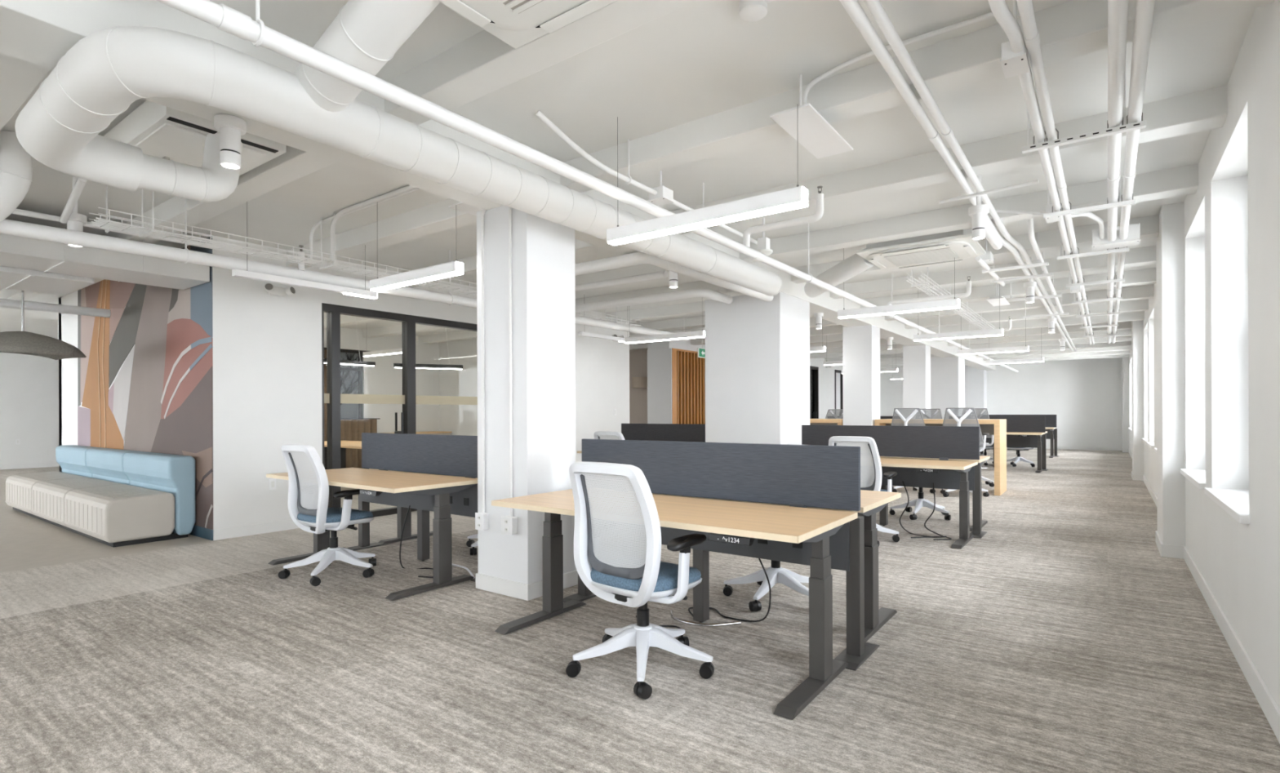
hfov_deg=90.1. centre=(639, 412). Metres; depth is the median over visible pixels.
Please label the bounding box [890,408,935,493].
office chair
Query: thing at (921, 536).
power cable
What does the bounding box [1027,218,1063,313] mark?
conduit
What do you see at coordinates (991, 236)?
conduit
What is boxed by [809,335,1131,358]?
ceiling beam
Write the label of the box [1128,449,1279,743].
baseboard
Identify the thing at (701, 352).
exit sign
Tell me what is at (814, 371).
door
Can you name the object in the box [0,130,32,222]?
duct
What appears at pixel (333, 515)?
seat cushion
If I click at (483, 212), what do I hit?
conduit
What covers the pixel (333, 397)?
glass wall
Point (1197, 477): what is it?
window sill
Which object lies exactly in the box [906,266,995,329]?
cable tray
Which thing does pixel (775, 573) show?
chair
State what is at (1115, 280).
bar
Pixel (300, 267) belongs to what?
sprinkler
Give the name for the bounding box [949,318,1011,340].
pipe
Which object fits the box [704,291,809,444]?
column
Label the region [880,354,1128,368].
ceiling beam
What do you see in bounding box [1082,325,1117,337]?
bar
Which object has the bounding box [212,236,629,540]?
wall
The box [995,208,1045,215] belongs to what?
conduit
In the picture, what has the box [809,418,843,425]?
table
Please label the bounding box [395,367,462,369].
diffuser
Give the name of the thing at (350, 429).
cabinet
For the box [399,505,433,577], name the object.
power cable
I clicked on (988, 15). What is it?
conduit
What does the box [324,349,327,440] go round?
door handle
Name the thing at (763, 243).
smoke detector
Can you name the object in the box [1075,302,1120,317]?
bar
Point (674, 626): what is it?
power cable
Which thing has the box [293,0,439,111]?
duct
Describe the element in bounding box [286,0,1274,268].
ceiling beam
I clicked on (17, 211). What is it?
conduit
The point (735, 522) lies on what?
desk
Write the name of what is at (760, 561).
power cable
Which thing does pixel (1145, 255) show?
ceiling beam
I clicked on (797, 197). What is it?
diffuser
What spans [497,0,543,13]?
ceiling vent
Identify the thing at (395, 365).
pendant
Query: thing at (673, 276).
spotlight
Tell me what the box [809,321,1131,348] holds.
ceiling beam
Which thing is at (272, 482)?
wall plate
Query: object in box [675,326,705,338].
cable tray
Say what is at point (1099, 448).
baseboard
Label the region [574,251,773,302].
drain pipe
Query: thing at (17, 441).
wall plate
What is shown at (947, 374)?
column
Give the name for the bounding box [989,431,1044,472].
desk
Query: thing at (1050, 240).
ceiling beam
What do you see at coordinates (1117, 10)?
conduit
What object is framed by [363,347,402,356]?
lamp
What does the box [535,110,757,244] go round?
conduit
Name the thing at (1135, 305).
ceiling beam
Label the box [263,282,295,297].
emergency light
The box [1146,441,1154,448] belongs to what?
window sill
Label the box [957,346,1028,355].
diffuser
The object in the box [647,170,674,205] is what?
junction box
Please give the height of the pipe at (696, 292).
0.101 m
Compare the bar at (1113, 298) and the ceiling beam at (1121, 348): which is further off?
the ceiling beam at (1121, 348)
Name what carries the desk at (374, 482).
on the floor
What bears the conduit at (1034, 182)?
attached to the conduit at (852, 7)
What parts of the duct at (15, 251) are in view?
hanger rod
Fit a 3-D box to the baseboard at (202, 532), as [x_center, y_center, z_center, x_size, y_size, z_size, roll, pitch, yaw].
[-6.035,1.204,7.604,4.593,0.105,0.013,0,0,36]
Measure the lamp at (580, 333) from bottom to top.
0.620 m
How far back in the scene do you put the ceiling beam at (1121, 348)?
17.56 m
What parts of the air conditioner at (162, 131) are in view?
access panel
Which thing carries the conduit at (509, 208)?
attached to the column at (544, 302)
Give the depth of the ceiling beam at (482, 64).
3.07 m
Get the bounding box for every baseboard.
[0,462,59,469]
[189,524,213,540]
[213,519,299,540]
[1031,445,1122,450]
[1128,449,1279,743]
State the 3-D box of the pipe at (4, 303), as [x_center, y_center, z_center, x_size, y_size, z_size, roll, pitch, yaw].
[-8.037,-1.426,5.534,0.120,0.580,5.450,0,0,36]
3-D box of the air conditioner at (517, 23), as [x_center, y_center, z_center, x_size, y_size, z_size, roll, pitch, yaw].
[-0.366,-1.613,1.998,1.040,0.261,0.900,0,0,36]
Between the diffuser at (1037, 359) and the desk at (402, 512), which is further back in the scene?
the diffuser at (1037, 359)
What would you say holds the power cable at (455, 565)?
on the floor
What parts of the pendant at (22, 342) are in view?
stem, lamp shade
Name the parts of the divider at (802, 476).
plate, post, post, modesty panel, post, plate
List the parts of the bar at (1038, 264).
hanger rod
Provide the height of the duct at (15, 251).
0.456 m
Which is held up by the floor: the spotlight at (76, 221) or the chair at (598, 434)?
the chair at (598, 434)
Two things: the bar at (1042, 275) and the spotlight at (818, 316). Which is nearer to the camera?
the bar at (1042, 275)
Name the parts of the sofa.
seat, seat, backrest, backrest, seat, backrest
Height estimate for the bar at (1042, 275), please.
0.335 m
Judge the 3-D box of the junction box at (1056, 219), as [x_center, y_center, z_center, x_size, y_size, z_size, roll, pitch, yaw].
[3.067,-1.595,4.734,0.098,0.322,0.178,0,0,36]
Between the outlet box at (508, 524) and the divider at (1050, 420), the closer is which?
the outlet box at (508, 524)
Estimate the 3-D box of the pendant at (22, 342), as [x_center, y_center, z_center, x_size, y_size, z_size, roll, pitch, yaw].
[-6.342,-1.065,6.549,1.251,0.995,0.698,0,0,8]
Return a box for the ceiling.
[0,0,1255,360]
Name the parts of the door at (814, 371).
pane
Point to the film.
(637, 382)
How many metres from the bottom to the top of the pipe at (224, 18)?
0.566 m
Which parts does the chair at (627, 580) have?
lumbar frame, frame, armrest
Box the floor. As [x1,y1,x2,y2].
[0,448,1279,772]
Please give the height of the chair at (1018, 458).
1.006 m
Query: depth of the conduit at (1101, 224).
4.92 m
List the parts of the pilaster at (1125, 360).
baseboard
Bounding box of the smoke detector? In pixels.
[755,217,773,256]
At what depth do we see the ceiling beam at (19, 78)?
3.04 m
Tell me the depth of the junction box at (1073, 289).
7.37 m
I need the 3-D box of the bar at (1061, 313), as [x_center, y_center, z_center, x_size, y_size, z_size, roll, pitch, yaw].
[6.013,-1.599,9.474,0.570,0.335,0.040,0,0,36]
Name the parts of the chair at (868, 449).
lumbar frame, frame, armrest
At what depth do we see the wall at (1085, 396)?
20.75 m
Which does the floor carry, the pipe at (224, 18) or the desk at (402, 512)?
the desk at (402, 512)
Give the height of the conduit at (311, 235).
0.336 m
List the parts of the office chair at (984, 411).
seat, armrest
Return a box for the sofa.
[4,444,195,546]
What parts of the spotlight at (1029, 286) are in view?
stem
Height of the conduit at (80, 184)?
0.173 m
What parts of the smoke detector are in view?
stem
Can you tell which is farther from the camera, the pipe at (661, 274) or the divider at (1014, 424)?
the divider at (1014, 424)
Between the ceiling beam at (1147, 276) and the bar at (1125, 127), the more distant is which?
the ceiling beam at (1147, 276)
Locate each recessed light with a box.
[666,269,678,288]
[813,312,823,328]
[885,337,893,349]
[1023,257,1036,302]
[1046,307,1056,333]
[1058,336,1066,350]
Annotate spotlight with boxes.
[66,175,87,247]
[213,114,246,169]
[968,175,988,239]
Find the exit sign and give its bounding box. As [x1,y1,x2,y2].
[697,326,705,358]
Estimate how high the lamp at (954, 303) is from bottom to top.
0.744 m
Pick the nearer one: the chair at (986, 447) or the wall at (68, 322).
the wall at (68, 322)
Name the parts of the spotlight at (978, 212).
stem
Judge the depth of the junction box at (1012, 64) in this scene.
2.62 m
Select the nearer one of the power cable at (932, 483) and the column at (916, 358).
the power cable at (932, 483)
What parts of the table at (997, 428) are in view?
rail, panel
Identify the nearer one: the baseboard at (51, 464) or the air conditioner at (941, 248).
the air conditioner at (941, 248)
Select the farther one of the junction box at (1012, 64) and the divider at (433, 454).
the divider at (433, 454)
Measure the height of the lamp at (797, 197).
0.744 m
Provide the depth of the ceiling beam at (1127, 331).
14.49 m
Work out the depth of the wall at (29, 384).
14.84 m
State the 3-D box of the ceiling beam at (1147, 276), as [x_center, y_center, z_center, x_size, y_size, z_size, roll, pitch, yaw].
[0.726,-1.673,11.972,14.045,0.170,0.190,0,0,36]
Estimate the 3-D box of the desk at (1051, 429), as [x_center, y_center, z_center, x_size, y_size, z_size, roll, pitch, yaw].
[10.432,0.801,17.730,1.822,0.793,0.755,0,0,36]
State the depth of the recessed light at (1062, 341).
12.82 m
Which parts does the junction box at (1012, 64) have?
hanger rod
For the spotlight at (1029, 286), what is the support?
in the ceiling
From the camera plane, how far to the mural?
7.24 m
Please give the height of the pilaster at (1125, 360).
2.980 m
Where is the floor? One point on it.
(1060, 638)
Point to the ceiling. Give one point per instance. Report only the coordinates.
(699, 60)
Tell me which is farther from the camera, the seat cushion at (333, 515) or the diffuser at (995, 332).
the diffuser at (995, 332)
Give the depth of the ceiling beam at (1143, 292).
9.83 m
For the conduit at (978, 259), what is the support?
attached to the bar at (1038, 264)
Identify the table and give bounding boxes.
[324,440,368,469]
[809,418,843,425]
[875,418,1006,495]
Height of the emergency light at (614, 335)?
0.109 m
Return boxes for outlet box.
[475,511,488,530]
[501,515,517,535]
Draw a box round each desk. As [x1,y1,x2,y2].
[266,467,477,599]
[368,468,477,543]
[491,488,857,719]
[602,488,901,642]
[871,457,977,548]
[879,455,990,531]
[979,427,1055,457]
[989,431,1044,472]
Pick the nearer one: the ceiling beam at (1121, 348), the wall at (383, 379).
the wall at (383, 379)
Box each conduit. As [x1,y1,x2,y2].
[11,185,253,256]
[59,177,87,223]
[309,187,421,258]
[329,185,416,262]
[480,208,486,512]
[508,206,512,516]
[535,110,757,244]
[802,12,994,105]
[839,0,1073,351]
[863,0,1076,351]
[938,179,1038,204]
[971,216,1002,249]
[975,256,1004,286]
[987,0,1092,344]
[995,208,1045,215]
[1016,0,1094,344]
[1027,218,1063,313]
[1070,211,1104,239]
[1106,0,1128,343]
[1111,0,1155,343]
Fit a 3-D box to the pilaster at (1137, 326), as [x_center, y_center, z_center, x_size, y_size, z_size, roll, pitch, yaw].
[9.091,-0.287,11.668,0.170,2.980,0.754,0,0,36]
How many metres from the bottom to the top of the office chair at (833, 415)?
1.292 m
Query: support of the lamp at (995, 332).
hanging from the ceiling
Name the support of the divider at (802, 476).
on the floor
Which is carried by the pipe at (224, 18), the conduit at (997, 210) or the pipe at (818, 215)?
the pipe at (818, 215)
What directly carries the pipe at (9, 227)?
hanging from the ceiling
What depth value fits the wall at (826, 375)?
19.87 m
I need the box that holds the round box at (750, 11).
[739,0,774,22]
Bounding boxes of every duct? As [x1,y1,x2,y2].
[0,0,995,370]
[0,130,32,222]
[0,227,93,295]
[0,233,209,289]
[14,26,782,296]
[137,133,242,201]
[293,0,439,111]
[804,248,874,297]
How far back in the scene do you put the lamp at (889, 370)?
15.94 m
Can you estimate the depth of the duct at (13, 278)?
6.08 m
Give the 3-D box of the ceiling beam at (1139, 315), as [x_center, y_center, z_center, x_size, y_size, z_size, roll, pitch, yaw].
[3.108,-1.681,15.229,14.045,0.170,0.190,0,0,36]
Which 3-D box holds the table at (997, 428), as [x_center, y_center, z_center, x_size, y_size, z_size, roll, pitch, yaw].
[4.779,0.660,10.197,1.790,1.115,0.760,0,0,36]
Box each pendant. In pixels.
[0,290,86,359]
[324,319,375,366]
[393,329,462,369]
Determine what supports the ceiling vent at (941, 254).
in the air conditioner at (941, 248)
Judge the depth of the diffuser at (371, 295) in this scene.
5.97 m
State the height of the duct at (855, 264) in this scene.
0.336 m
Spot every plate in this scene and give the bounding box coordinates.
[15,439,19,444]
[268,478,275,489]
[769,74,853,159]
[986,282,1009,306]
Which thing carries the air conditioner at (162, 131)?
hanging from the ceiling
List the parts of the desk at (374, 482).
leg, leg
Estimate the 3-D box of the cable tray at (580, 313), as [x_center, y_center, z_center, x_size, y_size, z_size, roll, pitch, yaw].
[-0.708,-1.554,9.372,0.240,0.376,2.302,0,0,36]
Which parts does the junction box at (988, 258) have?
hanger rod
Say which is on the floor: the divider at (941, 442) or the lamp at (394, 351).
the divider at (941, 442)
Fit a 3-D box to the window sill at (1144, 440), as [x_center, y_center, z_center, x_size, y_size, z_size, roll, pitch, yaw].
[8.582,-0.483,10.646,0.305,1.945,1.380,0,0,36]
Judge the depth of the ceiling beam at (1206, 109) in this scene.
4.12 m
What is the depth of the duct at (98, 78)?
2.75 m
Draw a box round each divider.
[348,432,477,582]
[563,439,879,671]
[621,423,705,442]
[801,425,986,538]
[827,416,899,418]
[949,416,1048,471]
[979,414,1058,456]
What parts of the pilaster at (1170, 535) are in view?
baseboard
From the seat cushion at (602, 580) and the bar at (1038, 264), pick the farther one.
the bar at (1038, 264)
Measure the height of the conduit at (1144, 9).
0.065 m
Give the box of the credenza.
[379,431,452,435]
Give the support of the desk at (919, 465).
on the floor
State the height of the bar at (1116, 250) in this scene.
0.335 m
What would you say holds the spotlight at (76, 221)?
in the ceiling
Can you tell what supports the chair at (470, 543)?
on the floor
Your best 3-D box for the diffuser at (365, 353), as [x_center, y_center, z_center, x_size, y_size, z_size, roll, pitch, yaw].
[-4.579,-1.089,11.524,1.392,0.081,0.062,0,0,36]
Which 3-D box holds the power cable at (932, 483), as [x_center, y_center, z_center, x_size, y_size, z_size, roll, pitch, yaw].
[2.957,0.976,6.357,0.185,0.507,0.488,0,0,11]
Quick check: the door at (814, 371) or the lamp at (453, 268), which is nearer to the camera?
the lamp at (453, 268)
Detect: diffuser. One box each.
[324,362,373,366]
[343,293,377,298]
[363,351,402,356]
[370,261,463,291]
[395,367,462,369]
[608,186,808,245]
[625,330,705,343]
[838,298,959,319]
[913,328,1003,341]
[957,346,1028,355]
[986,357,1044,364]
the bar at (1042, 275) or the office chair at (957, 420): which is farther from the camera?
the office chair at (957, 420)
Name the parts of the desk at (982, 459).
leg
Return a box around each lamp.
[231,201,377,298]
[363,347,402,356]
[369,227,463,291]
[578,331,624,342]
[606,116,808,245]
[624,297,705,343]
[809,345,826,352]
[823,360,842,365]
[837,257,959,319]
[841,343,897,373]
[889,376,902,379]
[913,284,1003,341]
[956,318,1028,355]
[985,336,1044,364]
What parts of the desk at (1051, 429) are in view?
leg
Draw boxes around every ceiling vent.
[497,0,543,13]
[884,247,959,266]
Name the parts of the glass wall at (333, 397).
post, head rail, pane, post, head rail, rail, pull handle, pull handle, post, head rail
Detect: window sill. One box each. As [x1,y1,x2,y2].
[1141,438,1147,443]
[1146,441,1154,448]
[1180,468,1205,489]
[1204,487,1249,524]
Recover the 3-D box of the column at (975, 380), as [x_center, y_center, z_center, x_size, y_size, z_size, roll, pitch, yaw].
[11.310,-0.295,22.205,1.264,2.980,0.624,0,0,36]
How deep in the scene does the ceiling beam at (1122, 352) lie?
18.58 m
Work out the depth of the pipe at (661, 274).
6.67 m
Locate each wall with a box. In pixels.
[0,352,358,464]
[58,290,133,471]
[58,297,439,471]
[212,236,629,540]
[321,302,477,517]
[439,337,477,435]
[629,348,648,423]
[647,338,705,351]
[809,357,842,418]
[880,357,1122,447]
[1128,0,1279,708]
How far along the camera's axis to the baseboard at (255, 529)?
6.54 m
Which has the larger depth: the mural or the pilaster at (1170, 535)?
the mural
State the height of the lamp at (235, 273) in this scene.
0.650 m
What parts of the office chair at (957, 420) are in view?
armrest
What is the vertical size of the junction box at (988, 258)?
0.282 m
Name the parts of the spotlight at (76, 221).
stem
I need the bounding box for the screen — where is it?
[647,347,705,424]
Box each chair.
[278,444,376,586]
[466,533,477,555]
[565,461,714,699]
[593,431,624,439]
[723,444,808,611]
[828,435,899,546]
[888,487,951,519]
[981,446,993,465]
[1006,447,1035,466]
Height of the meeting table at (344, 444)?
0.740 m
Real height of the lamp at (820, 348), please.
0.744 m
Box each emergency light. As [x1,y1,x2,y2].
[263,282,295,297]
[612,333,623,341]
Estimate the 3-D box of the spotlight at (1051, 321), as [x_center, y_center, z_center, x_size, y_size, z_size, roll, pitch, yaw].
[6.455,-1.513,10.018,0.130,0.510,0.130,0,0,36]
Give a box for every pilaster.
[1122,357,1128,453]
[1131,320,1143,480]
[1155,202,1185,559]
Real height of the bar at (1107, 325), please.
0.335 m
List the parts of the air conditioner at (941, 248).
casing, panel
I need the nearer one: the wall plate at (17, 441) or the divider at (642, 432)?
the divider at (642, 432)
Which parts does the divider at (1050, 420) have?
modesty panel, post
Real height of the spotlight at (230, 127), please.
0.220 m
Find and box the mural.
[77,235,213,529]
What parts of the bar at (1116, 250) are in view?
hanger rod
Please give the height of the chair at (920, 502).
1.006 m
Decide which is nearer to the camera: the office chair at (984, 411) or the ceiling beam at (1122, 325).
the office chair at (984, 411)
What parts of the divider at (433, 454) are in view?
post, plate, modesty panel, post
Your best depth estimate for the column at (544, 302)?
4.37 m
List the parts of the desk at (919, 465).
leg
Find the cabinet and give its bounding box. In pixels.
[340,419,377,468]
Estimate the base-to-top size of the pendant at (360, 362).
0.920 m
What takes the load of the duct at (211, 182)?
attached to the air conditioner at (162, 131)
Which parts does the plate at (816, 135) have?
hanger rod, plate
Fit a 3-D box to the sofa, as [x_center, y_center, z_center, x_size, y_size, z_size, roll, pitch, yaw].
[-6.393,0.850,7.398,4.188,0.815,0.734,0,0,36]
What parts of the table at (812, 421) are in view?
rail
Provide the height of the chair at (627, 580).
1.006 m
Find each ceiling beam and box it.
[0,0,697,310]
[0,53,50,131]
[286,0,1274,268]
[324,163,1198,328]
[362,214,1159,338]
[399,84,1227,288]
[418,245,1155,343]
[629,267,1155,333]
[629,284,1153,337]
[629,298,1148,350]
[809,311,1144,343]
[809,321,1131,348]
[809,328,1131,354]
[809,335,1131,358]
[825,341,1131,361]
[880,346,1131,362]
[880,350,1130,364]
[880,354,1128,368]
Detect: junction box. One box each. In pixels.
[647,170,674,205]
[978,238,994,263]
[1000,0,1030,78]
[1045,204,1062,222]
[1070,272,1081,293]
[1091,222,1140,250]
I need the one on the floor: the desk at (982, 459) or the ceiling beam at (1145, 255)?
the desk at (982, 459)
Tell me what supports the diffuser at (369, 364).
attached to the pendant at (360, 362)
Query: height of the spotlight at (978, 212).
0.510 m
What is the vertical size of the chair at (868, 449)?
1.006 m
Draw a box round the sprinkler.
[297,245,304,271]
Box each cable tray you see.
[88,188,476,296]
[575,306,643,326]
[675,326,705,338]
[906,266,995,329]
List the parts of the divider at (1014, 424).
modesty panel, post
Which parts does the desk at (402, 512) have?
leg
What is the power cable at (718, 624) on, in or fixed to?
on the floor
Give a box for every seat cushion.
[297,506,373,523]
[590,557,701,591]
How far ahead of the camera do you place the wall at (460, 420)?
14.38 m
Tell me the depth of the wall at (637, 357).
16.14 m
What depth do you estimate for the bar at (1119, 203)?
4.48 m
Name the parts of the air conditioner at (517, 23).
panel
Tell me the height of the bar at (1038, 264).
0.335 m
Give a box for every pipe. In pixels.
[0,198,689,341]
[0,297,110,317]
[155,0,1017,372]
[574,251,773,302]
[574,270,667,291]
[575,288,733,312]
[742,186,823,247]
[887,275,971,305]
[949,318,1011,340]
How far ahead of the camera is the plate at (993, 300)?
8.71 m
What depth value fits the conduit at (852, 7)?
3.19 m
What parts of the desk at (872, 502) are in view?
leg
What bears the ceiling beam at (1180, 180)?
attached to the ceiling
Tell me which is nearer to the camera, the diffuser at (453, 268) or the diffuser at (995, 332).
the diffuser at (453, 268)
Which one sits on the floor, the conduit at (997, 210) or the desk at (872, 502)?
the desk at (872, 502)
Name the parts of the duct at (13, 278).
casing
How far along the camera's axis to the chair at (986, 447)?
14.79 m
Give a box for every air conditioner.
[103,100,285,199]
[437,0,616,48]
[856,228,986,269]
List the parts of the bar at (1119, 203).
hanger rod, hanger rod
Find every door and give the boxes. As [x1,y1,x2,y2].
[809,365,818,418]
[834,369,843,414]
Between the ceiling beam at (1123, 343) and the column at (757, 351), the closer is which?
the column at (757, 351)
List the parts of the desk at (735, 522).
leg, leg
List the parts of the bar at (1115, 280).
hanger rod, hanger rod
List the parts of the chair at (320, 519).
lumbar frame, frame, armrest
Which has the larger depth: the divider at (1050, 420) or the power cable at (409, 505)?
the divider at (1050, 420)
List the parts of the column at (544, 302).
baseboard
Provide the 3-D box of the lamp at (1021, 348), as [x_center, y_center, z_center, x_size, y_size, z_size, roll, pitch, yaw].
[6.033,-1.394,10.947,1.080,0.744,0.068,0,0,36]
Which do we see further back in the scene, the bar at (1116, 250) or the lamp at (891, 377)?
the lamp at (891, 377)
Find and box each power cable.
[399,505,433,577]
[452,563,474,578]
[635,615,684,635]
[670,609,741,626]
[688,558,771,622]
[899,481,946,537]
[924,483,951,540]
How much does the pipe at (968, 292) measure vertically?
0.334 m
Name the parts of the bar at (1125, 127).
hanger rod, hanger rod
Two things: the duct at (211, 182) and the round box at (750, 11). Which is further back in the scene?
the duct at (211, 182)
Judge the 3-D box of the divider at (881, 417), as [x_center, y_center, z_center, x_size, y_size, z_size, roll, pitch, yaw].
[5.516,0.648,15.667,1.934,1.134,0.400,0,0,36]
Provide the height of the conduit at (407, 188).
0.418 m
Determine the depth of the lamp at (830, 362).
13.56 m
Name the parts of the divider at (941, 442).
post, modesty panel, post, plate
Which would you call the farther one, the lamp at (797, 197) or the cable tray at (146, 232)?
the cable tray at (146, 232)
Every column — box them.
[475,205,577,600]
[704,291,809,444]
[842,324,879,486]
[902,344,930,418]
[930,356,964,418]
[964,364,986,415]
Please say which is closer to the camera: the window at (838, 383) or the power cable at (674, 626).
the power cable at (674, 626)
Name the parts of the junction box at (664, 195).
hanger rod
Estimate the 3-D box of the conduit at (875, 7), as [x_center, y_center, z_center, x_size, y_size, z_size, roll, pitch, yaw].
[4.024,-1.562,6.655,0.128,0.070,23.500,0,0,36]
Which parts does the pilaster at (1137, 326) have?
baseboard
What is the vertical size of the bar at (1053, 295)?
0.335 m
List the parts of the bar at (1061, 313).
hanger rod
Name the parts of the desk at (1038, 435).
leg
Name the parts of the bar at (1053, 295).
hanger rod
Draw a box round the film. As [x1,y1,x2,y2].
[631,377,647,387]
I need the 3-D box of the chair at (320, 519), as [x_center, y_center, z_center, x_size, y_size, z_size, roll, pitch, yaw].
[-2.345,0.740,4.928,0.678,1.006,0.679,0,0,36]
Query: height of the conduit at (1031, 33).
0.051 m
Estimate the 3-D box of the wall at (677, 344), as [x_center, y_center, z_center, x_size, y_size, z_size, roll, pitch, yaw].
[1.273,-0.260,15.478,0.580,2.980,2.910,0,0,36]
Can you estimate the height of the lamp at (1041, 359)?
0.744 m
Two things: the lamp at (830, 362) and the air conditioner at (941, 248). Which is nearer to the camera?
the air conditioner at (941, 248)
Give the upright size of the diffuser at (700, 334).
0.081 m
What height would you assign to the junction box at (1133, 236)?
0.322 m
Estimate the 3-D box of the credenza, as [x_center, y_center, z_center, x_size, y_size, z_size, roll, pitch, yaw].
[-4.885,0.837,13.983,0.540,0.830,1.440,0,0,36]
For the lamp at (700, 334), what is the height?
0.744 m
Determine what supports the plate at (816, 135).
hanging from the ceiling
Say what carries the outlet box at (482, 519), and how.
attached to the column at (544, 302)
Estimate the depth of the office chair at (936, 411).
11.36 m
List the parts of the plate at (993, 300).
plate, hanger rod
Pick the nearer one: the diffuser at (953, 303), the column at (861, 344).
the diffuser at (953, 303)
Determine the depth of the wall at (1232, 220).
3.75 m
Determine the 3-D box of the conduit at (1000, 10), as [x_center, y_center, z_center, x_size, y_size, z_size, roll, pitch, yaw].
[4.181,-1.485,6.231,0.078,0.048,19.000,0,0,36]
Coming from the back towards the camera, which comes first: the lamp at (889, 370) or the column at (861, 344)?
the lamp at (889, 370)
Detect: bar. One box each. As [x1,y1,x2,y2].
[982,231,1048,273]
[991,252,1053,282]
[1008,275,1061,302]
[1022,66,1146,153]
[1022,292,1068,318]
[1043,160,1135,218]
[1057,221,1128,259]
[1066,266,1124,287]
[1071,288,1122,303]
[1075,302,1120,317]
[1080,315,1119,328]
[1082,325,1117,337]

